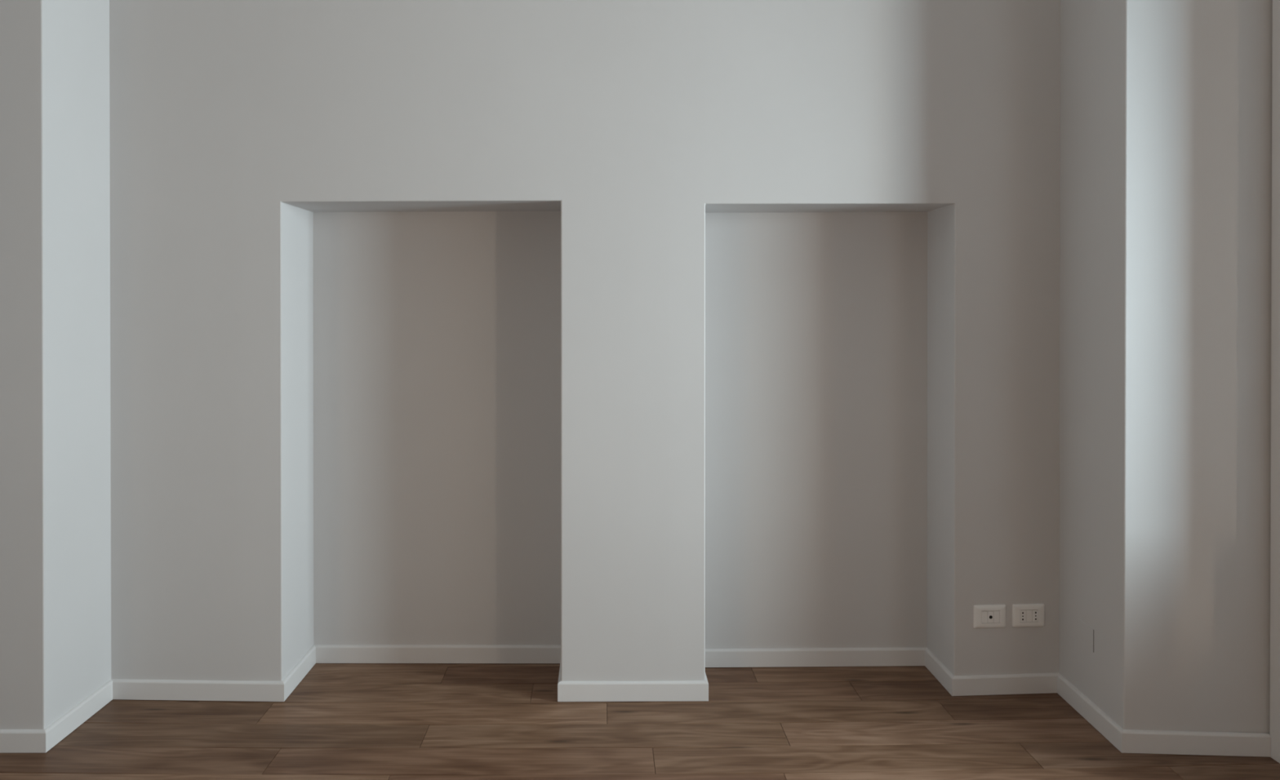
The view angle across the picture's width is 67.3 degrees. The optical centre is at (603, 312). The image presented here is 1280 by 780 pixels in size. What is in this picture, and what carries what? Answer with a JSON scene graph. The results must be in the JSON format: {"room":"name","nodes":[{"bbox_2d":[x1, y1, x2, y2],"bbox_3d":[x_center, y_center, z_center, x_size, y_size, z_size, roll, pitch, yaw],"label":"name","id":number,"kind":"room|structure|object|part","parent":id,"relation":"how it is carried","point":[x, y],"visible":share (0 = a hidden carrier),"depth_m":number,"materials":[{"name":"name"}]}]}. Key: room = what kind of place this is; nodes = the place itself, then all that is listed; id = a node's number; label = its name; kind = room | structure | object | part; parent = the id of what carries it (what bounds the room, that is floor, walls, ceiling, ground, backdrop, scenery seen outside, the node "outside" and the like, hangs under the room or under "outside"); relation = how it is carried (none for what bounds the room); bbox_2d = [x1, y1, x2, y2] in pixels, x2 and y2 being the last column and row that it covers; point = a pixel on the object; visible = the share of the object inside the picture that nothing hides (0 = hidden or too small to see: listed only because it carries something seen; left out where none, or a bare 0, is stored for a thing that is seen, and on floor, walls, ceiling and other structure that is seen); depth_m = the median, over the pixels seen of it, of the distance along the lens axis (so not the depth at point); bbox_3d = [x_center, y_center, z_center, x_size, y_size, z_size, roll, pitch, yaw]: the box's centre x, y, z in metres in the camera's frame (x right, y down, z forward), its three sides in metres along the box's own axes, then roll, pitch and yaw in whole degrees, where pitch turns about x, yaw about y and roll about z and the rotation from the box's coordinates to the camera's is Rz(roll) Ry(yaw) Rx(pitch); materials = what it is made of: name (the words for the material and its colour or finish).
{"room":"empty room","nodes":[
{"label":"empty room","id":0,"kind":"room"},
{"bbox_2d":[0,0,111,729],"bbox_3d":[-2.381,-0.412,3.396,1.239,3.612,0.761,0,0,0],"label":"wall","id":1,"kind":"structure","parent":0,"point":[55,457],"depth_m":3.08,"materials":[{"name":"paint"}]},
{"bbox_2d":[0,729,45,753],"bbox_3d":[-2.175,1.348,3.019,0.850,0.069,0.011,0,0,0],"label":"baseboard","id":2,"kind":"structure","parent":1,"relation":"attached to","point":[11,741],"depth_m":3.01,"materials":[{"name":"white paint"}]},
{"bbox_2d":[44,680,112,753],"bbox_3d":[-1.756,1.347,3.224,0.011,0.069,0.422,0,0,0],"label":"baseboard","id":3,"kind":"structure","parent":1,"relation":"attached to","point":[68,722],"depth_m":3.20,"materials":[{"name":"white paint"}]},
{"bbox_2d":[109,0,1060,681],"bbox_3d":[0.000,-0.410,3.776,4.800,3.620,0.744,0,0,0],"label":"wall","id":4,"kind":"structure","parent":0,"point":[636,339],"depth_m":3.44,"materials":[{"name":"paint"}]},
{"bbox_2d":[111,679,284,702],"bbox_3d":[-1.446,1.346,3.420,0.630,0.069,0.011,0,0,2],"label":"baseboard","id":5,"kind":"structure","parent":4,"relation":"attached to","point":[122,689],"depth_m":3.41,"materials":[{"name":"white paint"}]},
{"bbox_2d":[282,644,315,702],"bbox_3d":[-1.137,1.345,3.594,0.011,0.069,0.380,0,0,0],"label":"baseboard","id":6,"kind":"structure","parent":4,"relation":"attached to","point":[301,669],"depth_m":3.58,"materials":[{"name":"white paint"}]},
{"bbox_3d":[-0.646,0.435,3.837,1.110,1.910,0.124,0,0,0],"label":"niche panel","id":7,"kind":"part","parent":4,"relation":"part of","materials":[{"name":"paint"}]},
{"bbox_2d":[314,644,560,663],"bbox_3d":[-0.646,1.344,3.777,0.990,0.069,0.011,0,0,0],"label":"baseboard","id":8,"kind":"structure","parent":4,"relation":"attached to","point":[325,654],"depth_m":3.77,"materials":[{"name":"white paint"}]},
{"bbox_2d":[557,662,560,684],"bbox_3d":[-0.157,1.345,3.592,0.011,0.069,0.376,0,0,0],"label":"baseboard","id":9,"kind":"structure","parent":4,"relation":"attached to","point":[559,676],"depth_m":3.47,"materials":[{"name":"white paint"}]},
{"bbox_2d":[557,680,708,702],"bbox_3d":[0.106,1.346,3.412,0.536,0.069,0.011,0,0,-1],"label":"baseboard","id":10,"kind":"structure","parent":4,"relation":"attached to","point":[686,691],"depth_m":3.41,"materials":[{"name":"white paint"}]},
{"bbox_2d":[705,648,925,667],"bbox_3d":[0.814,1.344,3.742,0.903,0.069,0.011,0,0,-1],"label":"baseboard","id":11,"kind":"structure","parent":4,"relation":"attached to","point":[788,657],"depth_m":3.74,"materials":[{"name":"white paint"}]},
{"bbox_3d":[0.814,0.435,3.802,1.025,1.910,0.120,0,0,-1],"label":"niche panel","id":12,"kind":"part","parent":4,"relation":"part of","materials":[{"name":"paint"}]},
{"bbox_2d":[924,647,953,695],"bbox_3d":[1.260,1.345,3.604,0.011,0.069,0.302,0,0,0],"label":"baseboard","id":13,"kind":"structure","parent":4,"relation":"attached to","point":[932,664],"depth_m":3.60,"materials":[{"name":"white paint"}]},
{"bbox_2d":[973,604,1005,628],"bbox_3d":[1.397,1.099,3.468,0.120,0.083,0.010,0,0,-4],"label":"outlet","id":14,"kind":"object","parent":4,"relation":"attached to","point":[989,616],"visible":1,"depth_m":3.46,"materials":[{"name":"white plastic"}]},
{"bbox_2d":[951,673,1057,696],"bbox_3d":[1.456,1.346,3.473,0.405,0.069,0.011,0,0,-4],"label":"baseboard","id":15,"kind":"structure","parent":4,"relation":"attached to","point":[1036,683],"depth_m":3.47,"materials":[{"name":"white paint"}]},
{"bbox_2d":[1012,604,1044,627],"bbox_3d":[1.542,1.099,3.479,0.120,0.083,0.010,0,0,-4],"label":"power outlet","id":16,"kind":"object","parent":4,"relation":"attached to","point":[1024,615],"visible":1,"depth_m":3.48,"materials":[{"name":"white plastic"}]},
{"bbox_2d":[0,663,1279,779],"bbox_3d":[0.100,1.525,-0.042,6.200,0.250,8.500,0,0,0],"label":"floor","id":17,"kind":"structure","parent":0,"point":[342,722],"depth_m":3.12,"materials":[{"name":"brown wood"}]},
{"bbox_2d":[1058,0,1272,734],"bbox_3d":[2.320,-0.412,3.414,1.362,3.612,0.941,0,0,0],"label":"wall","id":18,"kind":"structure","parent":0,"point":[1166,199],"depth_m":3.01,"materials":[{"name":"paint"}]},
{"bbox_2d":[1077,618,1093,653],"bbox_3d":[1.649,1.103,3.282,0.005,0.076,0.120,0,0,2],"label":"cover plate","id":19,"kind":"object","parent":18,"relation":"attached to","point":[1085,633],"visible":1,"depth_m":3.27,"materials":[{"name":"paint"}]},
{"bbox_2d":[1057,673,1123,752],"bbox_3d":[1.642,1.347,3.253,0.011,0.069,0.481,0,0,2],"label":"baseboard","id":20,"kind":"structure","parent":18,"relation":"attached to","point":[1097,718],"depth_m":3.23,"materials":[{"name":"white paint"}]},
{"bbox_2d":[1121,729,1271,757],"bbox_3d":[1.851,1.348,3.005,0.449,0.069,0.011,0,0,4],"label":"baseboard","id":21,"kind":"structure","parent":18,"relation":"attached to","point":[1141,742],"depth_m":3.00,"materials":[{"name":"white paint"}]},
{"bbox_3d":[2.290,-0.391,-0.625,0.320,3.612,7.155,0,0,0],"label":"wall","id":22,"kind":"structure","parent":0,"visible":0},
{"bbox_2d":[1269,0,1279,764],"bbox_3d":[2.105,-0.414,2.872,0.058,3.601,0.221,0,0,0],"label":"trim","id":23,"kind":"structure","parent":22,"relation":"attached to","point":[1274,728],"depth_m":2.96,"materials":[{"name":"white paint"}]}
]}

